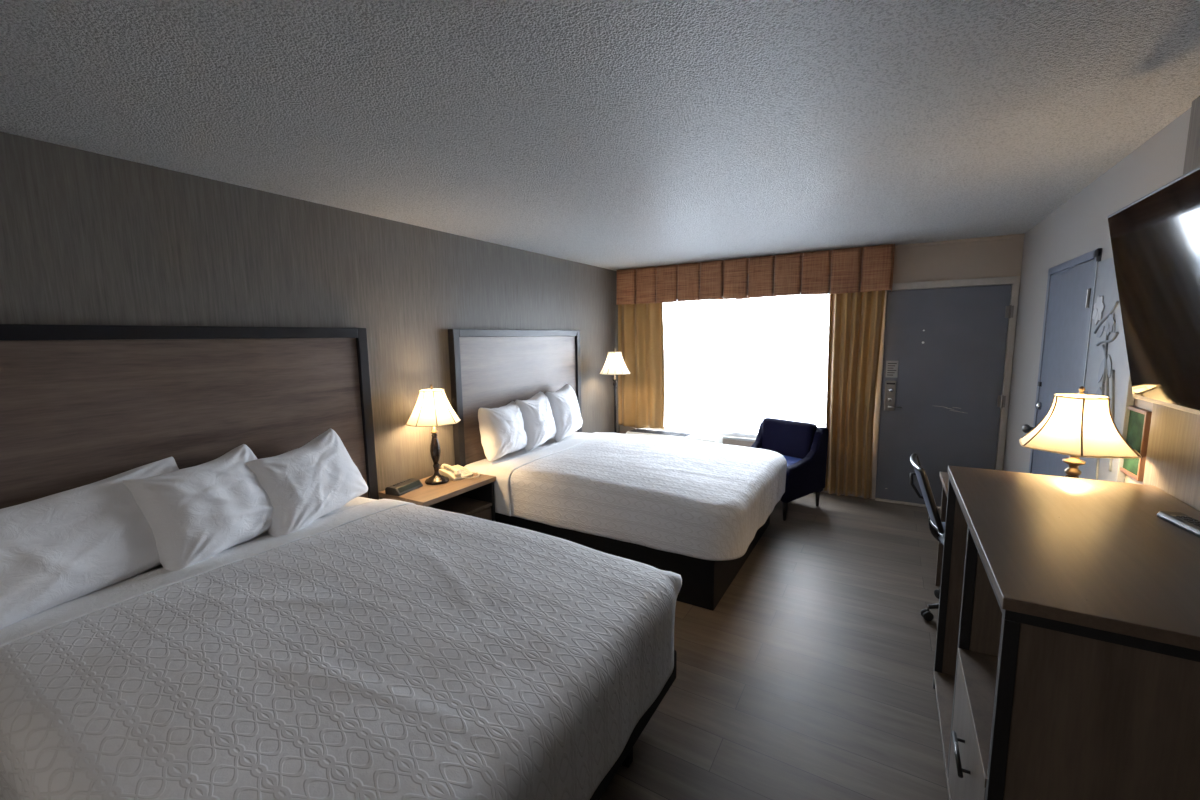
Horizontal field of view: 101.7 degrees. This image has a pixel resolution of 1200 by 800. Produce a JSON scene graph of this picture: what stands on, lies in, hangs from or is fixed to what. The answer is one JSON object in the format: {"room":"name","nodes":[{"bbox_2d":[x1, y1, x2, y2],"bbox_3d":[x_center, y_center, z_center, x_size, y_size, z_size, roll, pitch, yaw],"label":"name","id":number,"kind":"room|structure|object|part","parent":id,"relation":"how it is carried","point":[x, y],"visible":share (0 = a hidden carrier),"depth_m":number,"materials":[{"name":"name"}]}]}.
{"room":"hotel room","nodes":[
{"label":"hotel room","id":0,"kind":"room"},
{"bbox_2d":[0,131,619,498],"bbox_3d":[-1.668,0.045,3.088,0.100,2.440,7.550,3,8,31],"label":"wall","id":1,"kind":"structure","parent":0,"point":[87,238],"depth_m":2.72,"materials":[{"name":"grey paper"}]},
{"bbox_2d":[0,324,378,508],"bbox_3d":[-1.985,0.498,2.436,0.061,1.715,1.890,3,8,31],"label":"headboard","id":2,"kind":"object","parent":1,"relation":"attached to","point":[81,405],"visible":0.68,"depth_m":2.28,"materials":[{"name":"brown wood"}]},
{"bbox_3d":[-1.997,-0.321,2.332,0.061,0.062,1.766,3,8,31],"label":"rail","id":3,"kind":"part","parent":2,"relation":"part of","materials":[{"name":"black wood"}]},
{"bbox_2d":[448,329,581,466],"bbox_3d":[-0.681,0.203,4.613,0.061,1.715,1.780,3,8,31],"label":"headboard","id":4,"kind":"object","parent":1,"relation":"attached to","point":[490,368],"visible":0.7,"depth_m":4.23,"materials":[{"name":"brown wood"}]},
{"bbox_3d":[-0.694,-0.617,4.509,0.061,0.062,1.656,3,8,31],"label":"rail","id":5,"kind":"part","parent":4,"relation":"part of","materials":[{"name":"grey wood"}]},
{"bbox_2d":[0,0,1199,270],"bbox_3d":[0.012,-1.112,1.925,4.050,0.100,7.550,3,8,31],"label":"ceiling","id":6,"kind":"structure","parent":0,"point":[615,135],"depth_m":1.71,"materials":[{"name":"white paint"}]},
{"bbox_2d":[600,492,948,799],"bbox_3d":[0.049,1.408,2.245,4.050,0.100,7.550,3,8,31],"label":"floor","id":7,"kind":"structure","parent":0,"point":[810,677],"depth_m":2.36,"materials":[{"name":"grey wood"}]},
{"bbox_2d":[0,497,681,799],"bbox_3d":[-0.995,1.047,1.918,2.210,0.729,1.686,3,8,31],"label":"bed","id":8,"kind":"object","parent":7,"relation":"on","point":[372,649],"visible":0.88,"depth_m":1.42,"materials":[{"name":"white fabric"}]},
{"bbox_2d":[0,457,178,628],"bbox_3d":[-2.045,0.557,1.875,0.354,0.482,1.023,2,8,21],"label":"pillow","id":9,"kind":"object","parent":8,"relation":"on","point":[56,549],"visible":0.66,"depth_m":1.80,"materials":[{"name":"white fabric"}]},
{"bbox_2d":[122,444,272,570],"bbox_3d":[-1.773,0.477,2.259,0.334,0.457,0.564,1,7,15],"label":"pillow","id":10,"kind":"object","parent":8,"relation":"on","point":[194,514],"visible":0.88,"depth_m":2.10,"materials":[{"name":"white fabric"}]},
{"bbox_2d":[245,428,367,535],"bbox_3d":[-1.560,0.433,2.635,0.310,0.479,0.638,1,8,17],"label":"pillow","id":11,"kind":"object","parent":8,"relation":"on","point":[311,481],"visible":0.88,"depth_m":2.50,"materials":[{"name":"white fabric"}]},
{"bbox_3d":[0.100,1.298,1.877,0.040,0.210,0.040,3,8,31],"label":"leg","id":12,"kind":"part","parent":8,"relation":"part of","materials":[{"name":"black wood"}]},
{"bbox_3d":[-1.005,1.145,1.937,2.163,0.130,1.570,3,8,31],"label":"frame rail","id":13,"kind":"part","parent":8,"relation":"part of","materials":[{"name":"black wood"}]},
{"bbox_2d":[378,472,495,521],"bbox_3d":[-1.127,0.902,3.504,0.456,0.620,0.663,3,8,31],"label":"nightstand","id":14,"kind":"object","parent":7,"relation":"on","point":[475,497],"visible":0.38,"depth_m":3.52,"materials":[{"name":"brown wood"}]},
{"bbox_2d":[385,478,422,495],"bbox_3d":[-1.330,0.587,3.323,0.119,0.055,0.230,2,8,21],"label":"clock radio","id":15,"kind":"object","parent":14,"relation":"on","point":[405,486],"visible":1,"depth_m":3.27,"materials":[{"name":"black plastic"}]},
{"bbox_2d":[405,384,460,484],"bbox_3d":[-1.176,0.239,3.471,0.352,0.703,0.352,6,10,41],"label":"table lamp","id":16,"kind":"object","parent":14,"relation":"on","point":[432,408],"visible":1,"depth_m":3.38,"materials":[{"name":"beige fabric"}]},
{"bbox_3d":[-1.181,-0.069,3.432,0.159,0.007,0.159,6,10,41],"label":"edge trim","id":17,"kind":"part","parent":16,"relation":"part of","materials":[{"name":"white fabric"}]},
{"bbox_3d":[-1.177,0.156,3.461,0.352,0.007,0.352,6,10,41],"label":"edge trim","id":18,"kind":"part","parent":16,"relation":"part of","materials":[{"name":"beige fabric"}]},
{"bbox_3d":[-1.179,0.044,3.446,0.344,0.227,0.344,6,10,41],"label":"lamp shade","id":19,"kind":"part","parent":16,"relation":"part of","materials":[{"name":"white fabric"}]},
{"bbox_2d":[439,464,479,480],"bbox_3d":[-1.038,0.525,3.631,0.302,0.092,0.188,5,9,38],"label":"telephone","id":20,"kind":"object","parent":14,"relation":"on","point":[456,472],"visible":0.98,"depth_m":3.61,"materials":[{"name":"beige plastic"}]},
{"bbox_3d":[-0.945,0.555,3.580,0.090,0.028,0.157,5,9,38],"label":"coiled cord","id":21,"kind":"part","parent":20,"relation":"part of","materials":[{"name":"beige plastic"}]},
{"bbox_2d":[427,495,491,515],"bbox_3d":[-1.140,0.800,3.498,0.430,0.025,0.591,3,8,31],"label":"shelf","id":22,"kind":"object","parent":14,"relation":"attached to","point":[470,505],"depth_m":3.60,"materials":[{"name":"brown wood"}]},
{"bbox_3d":[-0.979,0.859,3.772,0.435,0.534,0.025,3,8,31],"label":"panel","id":23,"kind":"part","parent":14,"relation":"part of","materials":[{"name":"brown wood"}]},
{"bbox_3d":[-0.968,0.976,3.419,0.025,0.290,0.583,3,8,31],"label":"drawer","id":24,"kind":"part","parent":14,"relation":"part of","materials":[{"name":"brown wood"}]},
{"bbox_2d":[599,348,629,432],"bbox_3d":[0.173,0.176,5.529,0.346,1.513,0.346,3,8,31],"label":"floor lamp","id":25,"kind":"object","parent":7,"relation":"on","point":[614,364],"visible":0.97,"depth_m":5.38,"materials":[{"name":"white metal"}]},
{"bbox_3d":[0.165,-0.415,5.454,0.338,0.235,0.338,3,8,31],"label":"lamp shade","id":26,"kind":"part","parent":25,"relation":"part of","materials":[{"name":"white fabric"}]},
{"bbox_2d":[464,432,786,610],"bbox_3d":[0.259,0.769,4.030,2.190,0.712,1.703,3,8,31],"label":"bed","id":27,"kind":"object","parent":7,"relation":"on","point":[695,510],"visible":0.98,"depth_m":3.29,"materials":[{"name":"white fabric"}]},
{"bbox_2d":[478,401,526,460],"bbox_3d":[-0.795,0.243,3.997,0.280,0.418,0.480,2,8,19],"label":"pillow","id":28,"kind":"object","parent":27,"relation":"on","point":[502,432],"visible":1,"depth_m":3.83,"materials":[{"name":"white fabric"}]},
{"bbox_2d":[515,391,555,450],"bbox_3d":[-0.576,0.177,4.371,0.280,0.465,0.483,2,8,19],"label":"pillow","id":29,"kind":"object","parent":27,"relation":"on","point":[539,423],"visible":0.8,"depth_m":4.20,"materials":[{"name":"white fabric"}]},
{"bbox_2d":[545,384,582,441],"bbox_3d":[-0.346,0.110,4.749,0.284,0.499,0.515,1,8,16],"label":"pillow","id":30,"kind":"object","parent":27,"relation":"on","point":[564,405],"visible":0.8,"depth_m":4.56,"materials":[{"name":"white fabric"}]},
{"bbox_2d":[626,428,722,443],"bbox_3d":[0.844,0.645,5.699,1.090,0.520,0.315,3,8,31],"label":"air conditioner","id":31,"kind":"object","parent":7,"relation":"on","point":[692,436],"visible":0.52,"depth_m":5.60,"materials":[{"name":"beige metal"}]},
{"bbox_2d":[630,428,691,436],"bbox_3d":[0.702,0.380,5.746,0.720,0.004,0.191,3,8,31],"label":"grille","id":32,"kind":"object","parent":31,"relation":"attached to","point":[634,431],"depth_m":5.72,"materials":[{"name":"white metal"}]},
{"bbox_3d":[1.164,0.410,5.478,0.260,0.001,0.210,3,8,31],"label":"control lid","id":33,"kind":"part","parent":31,"relation":"part of","materials":[{"name":"white plastic"}]},
{"bbox_2d":[751,418,828,520],"bbox_3d":[1.702,0.618,4.709,0.712,0.798,0.665,-7,9,-38],"label":"armchair","id":34,"kind":"object","parent":7,"relation":"on","point":[804,446],"visible":0.66,"depth_m":4.60,"materials":[{"name":"blue fabric"}]},
{"bbox_3d":[1.514,0.525,4.922,0.695,0.595,0.072,-7,9,-38],"label":"arm","id":35,"kind":"part","parent":34,"relation":"part of","materials":[{"name":"blue fabric"}]},
{"bbox_3d":[1.637,0.981,4.330,0.048,0.175,0.048,-7,9,-38],"label":"leg","id":36,"kind":"part","parent":34,"relation":"part of","materials":[{"name":"black wood"}]},
{"bbox_2d":[761,418,816,458],"bbox_3d":[1.852,0.393,4.835,0.180,0.388,0.545,-7,9,-38],"label":"cushion","id":37,"kind":"object","parent":34,"relation":"on","point":[789,438],"depth_m":4.75,"materials":[{"name":"blue fabric"}]},
{"bbox_2d":[783,455,800,466],"bbox_3d":[1.620,0.616,4.641,0.490,0.118,0.510,-7,9,-38],"label":"seat cushion","id":38,"kind":"object","parent":34,"relation":"on","point":[791,460],"depth_m":4.60,"materials":[{"name":"blue fabric"}]},
{"bbox_3d":[1.878,0.578,4.464,0.695,0.595,0.072,-7,9,-38],"label":"arm","id":39,"kind":"part","parent":34,"relation":"part of","materials":[{"name":"blue fabric"}]},
{"bbox_3d":[2.084,0.930,4.680,0.048,0.175,0.048,-7,9,-38],"label":"leg","id":40,"kind":"part","parent":34,"relation":"part of","materials":[{"name":"black wood"}]},
{"bbox_2d":[910,453,944,620],"bbox_3d":[2.094,0.809,2.712,0.677,0.908,0.580,3,8,28],"label":"office chair","id":41,"kind":"object","parent":7,"relation":"on","point":[937,528],"visible":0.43,"depth_m":2.74,"materials":[{"name":"black plastic"}]},
{"bbox_3d":[1.900,0.513,2.902,0.110,0.162,0.018,3,8,28],"label":"handle","id":42,"kind":"part","parent":41,"relation":"part of","materials":[{"name":"black plastic"}]},
{"bbox_3d":[1.868,0.526,2.807,0.163,0.362,0.422,3,8,28],"label":"frame","id":43,"kind":"part","parent":41,"relation":"part of","materials":[{"name":"black plastic"}]},
{"bbox_3d":[2.011,1.165,2.769,0.273,0.060,0.044,0,7,10],"label":"arm","id":44,"kind":"part","parent":41,"relation":"part of","materials":[{"name":"black plastic"}]},
{"bbox_3d":[2.139,0.791,2.699,0.460,0.068,0.470,3,8,28],"label":"seat","id":45,"kind":"part","parent":41,"relation":"part of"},
{"bbox_2d":[935,472,948,586],"bbox_3d":[2.134,0.910,2.554,0.560,0.750,1.120,3,8,31],"label":"desk","id":46,"kind":"object","parent":7,"relation":"on","point":[944,476],"visible":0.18,"depth_m":3.11,"materials":[{"name":"brown wood"}]},
{"bbox_2d":[1019,386,1141,477],"bbox_3d":[2.012,0.265,2.075,0.374,0.653,0.398,3,8,31],"label":"table lamp","id":47,"kind":"object","parent":46,"relation":"on","point":[1081,424],"visible":0.89,"depth_m":1.97,"materials":[{"name":"beige fabric"}]},
{"bbox_3d":[2.010,0.092,2.054,0.366,0.216,0.390,3,8,31],"label":"lamp shade","id":48,"kind":"part","parent":47,"relation":"part of","materials":[{"name":"beige fabric"}]},
{"bbox_3d":[2.011,0.200,2.067,0.374,0.007,0.398,3,8,31],"label":"edge trim","id":49,"kind":"part","parent":47,"relation":"part of","materials":[{"name":"beige fabric"}]},
{"bbox_3d":[2.008,-0.015,2.040,0.170,0.007,0.181,3,8,31],"label":"edge trim","id":50,"kind":"part","parent":47,"relation":"part of","materials":[{"name":"beige fabric"}]},
{"bbox_2d":[933,465,1199,799],"bbox_3d":[1.483,0.898,1.528,0.659,1.050,1.270,3,8,31],"label":"dresser","id":51,"kind":"object","parent":7,"relation":"on","point":[1067,662],"visible":1,"depth_m":1.11,"materials":[{"name":"brown wood"}]},
{"bbox_3d":[1.552,0.838,2.201,0.028,0.997,0.030,3,8,31],"label":"corner post","id":52,"kind":"part","parent":51,"relation":"part of","materials":[{"name":"brown wood"}]},
{"bbox_3d":[1.816,0.840,2.041,0.593,0.967,0.018,3,8,31],"label":"panel","id":53,"kind":"part","parent":51,"relation":"part of","materials":[{"name":"brown wood"}]},
{"bbox_3d":[1.035,1.017,1.402,0.030,0.011,0.170,3,8,31],"label":"handle","id":54,"kind":"part","parent":51,"relation":"part of","materials":[{"name":"black plastic"}]},
{"bbox_3d":[1.226,0.868,1.653,0.028,0.907,0.028,3,8,31],"label":"post","id":55,"kind":"part","parent":51,"relation":"part of","materials":[{"name":"brown wood"}]},
{"bbox_3d":[1.074,1.121,1.428,0.020,0.455,0.563,3,8,31],"label":"drawer","id":56,"kind":"part","parent":51,"relation":"part of","materials":[{"name":"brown wood"}]},
{"bbox_2d":[958,648,997,787],"bbox_3d":[1.322,0.893,1.248,0.611,0.025,0.568,3,8,31],"label":"drawer","id":57,"kind":"object","parent":51,"relation":"attached to","point":[978,666],"depth_m":1.44,"materials":[{"name":"grey wood"}]},
{"bbox_3d":[0.922,0.981,1.150,0.028,0.997,0.026,3,8,31],"label":"corner post","id":58,"kind":"part","parent":51,"relation":"part of","materials":[{"name":"brown wood"}]},
{"bbox_3d":[1.489,0.418,1.460,0.629,0.023,1.262,3,8,31],"label":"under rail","id":59,"kind":"part","parent":51,"relation":"part of","materials":[{"name":"brown wood"}]},
{"bbox_3d":[1.189,0.982,0.995,0.593,0.967,0.018,3,8,31],"label":"panel","id":60,"kind":"part","parent":51,"relation":"part of","materials":[{"name":"brown wood"}]},
{"bbox_2d":[1157,511,1199,536],"bbox_3d":[1.729,0.366,1.420,0.065,0.024,0.200,2,8,21],"label":"remote control","id":61,"kind":"object","parent":51,"relation":"on","point":[1183,521],"visible":1,"depth_m":1.44,"materials":[{"name":"black plastic"}]},
{"bbox_2d":[620,237,1023,470],"bbox_3d":[1.926,-0.282,5.251,3.850,2.440,0.120,3,8,31],"label":"wall","id":62,"kind":"structure","parent":0,"point":[999,257],"depth_m":4.32,"materials":[{"name":"beige paint"}]},
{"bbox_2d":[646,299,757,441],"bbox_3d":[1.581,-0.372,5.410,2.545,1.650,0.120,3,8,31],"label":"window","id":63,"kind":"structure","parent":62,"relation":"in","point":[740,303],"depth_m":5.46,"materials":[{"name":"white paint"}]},
{"bbox_3d":[1.575,0.435,5.482,2.545,0.029,0.050,3,8,31],"label":"sill","id":64,"kind":"part","parent":63,"relation":"part of","materials":[{"name":"white paint"}]},
{"bbox_2d":[616,244,894,304],"bbox_3d":[1.456,-1.282,5.208,2.870,0.416,0.182,3,8,31],"label":"valance","id":65,"kind":"object","parent":62,"relation":"attached to","point":[867,268],"visible":1,"depth_m":4.98,"materials":[{"name":"brown fabric"}]},
{"bbox_2d":[618,303,664,429],"bbox_3d":[0.489,-0.484,5.892,0.625,1.678,0.077,3,8,29],"label":"drape","id":66,"kind":"object","parent":65,"relation":"hanging from","point":[641,392],"visible":0.83,"depth_m":5.89,"materials":[{"name":"gold fabric"}]},
{"bbox_2d":[824,290,884,498],"bbox_3d":[2.451,-0.119,4.754,0.474,2.173,0.089,3,8,31],"label":"drape","id":67,"kind":"object","parent":65,"relation":"hanging from","point":[855,319],"visible":0.91,"depth_m":4.75,"materials":[{"name":"gold fabric"}]},
{"bbox_2d":[870,276,1019,508],"bbox_3d":[3.116,-0.030,4.499,1.006,2.095,0.124,3,8,31],"label":"door","id":68,"kind":"structure","parent":62,"relation":"in","point":[947,346],"depth_m":4.47,"materials":[{"name":"paint"}]},
{"bbox_3d":[2.781,-0.041,4.685,0.090,0.290,0.017,3,8,31],"label":"lock plate","id":69,"kind":"part","parent":68,"relation":"part of","materials":[{"name":"metal"}]},
{"bbox_3d":[2.782,-0.294,4.656,0.100,0.160,0.007,3,8,31],"label":"notice plate","id":70,"kind":"part","parent":68,"relation":"part of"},
{"bbox_2d":[895,233,1024,248],"bbox_3d":[3.133,-1.394,4.295,0.920,0.028,0.020,3,8,31],"label":"trim","id":71,"kind":"structure","parent":62,"relation":"attached to","point":[1023,234],"depth_m":4.27,"materials":[{"name":"beige paint"}]},
{"bbox_2d":[1003,96,1199,511],"bbox_3d":[1.720,0.250,1.087,0.120,2.440,7.550,3,8,31],"label":"wall","id":72,"kind":"structure","parent":0,"point":[1078,227],"depth_m":2.46,"materials":[{"name":"beige paint"}]},
{"bbox_2d":[1022,248,1101,476],"bbox_3d":[2.778,0.182,3.046,0.099,2.050,0.925,3,8,31],"label":"door","id":73,"kind":"structure","parent":72,"relation":"in","point":[1069,292],"depth_m":2.95,"materials":[{"name":"blue paint"}]},
{"bbox_3d":[2.947,0.197,3.349,0.085,0.064,0.064,3,8,31],"label":"knob","id":74,"kind":"part","parent":73,"relation":"part of","materials":[{"name":"metal"}]},
{"bbox_2d":[1078,257,1134,482],"bbox_3d":[2.410,0.309,2.371,0.029,1.980,0.576,3,8,31],"label":"floral panel","id":75,"kind":"object","parent":72,"relation":"attached to","point":[1106,369],"visible":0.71,"depth_m":2.31,"materials":[{"name":"grey plant"}]},
{"bbox_3d":[2.395,-0.030,2.326,0.014,0.866,0.401,3,8,31],"label":"stem","id":76,"kind":"part","parent":75,"relation":"part of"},
{"bbox_2d":[1120,406,1151,481],"bbox_3d":[2.224,0.176,2.031,0.019,0.285,0.194,3,8,31],"label":"framed picture","id":77,"kind":"object","parent":72,"relation":"attached to","point":[1139,422],"visible":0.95,"depth_m":2.00},
{"bbox_2d":[1123,410,1144,474],"bbox_3d":[2.227,0.176,2.029,0.010,0.255,0.170,3,8,31],"label":"print","id":78,"kind":"object","parent":77,"relation":"attached to","point":[1136,424],"depth_m":2.02},
{"bbox_2d":[1107,166,1199,414],"bbox_3d":[1.635,-0.268,1.250,0.246,0.652,1.100,3,8,31],"label":"television","id":79,"kind":"object","parent":72,"relation":"attached to","point":[1155,238],"visible":1,"depth_m":1.47,"materials":[{"name":"black plastic"}]},
{"label":"outside","id":80,"kind":"structure","parent":0,"visible":0},
{"bbox_2d":[664,350,827,432],"bbox_3d":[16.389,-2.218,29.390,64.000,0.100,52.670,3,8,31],"label":"window","id":81,"kind":"structure","parent":80,"point":[791,385],"depth_m":16.08,"materials":[{"name":"glass"}]}
]}

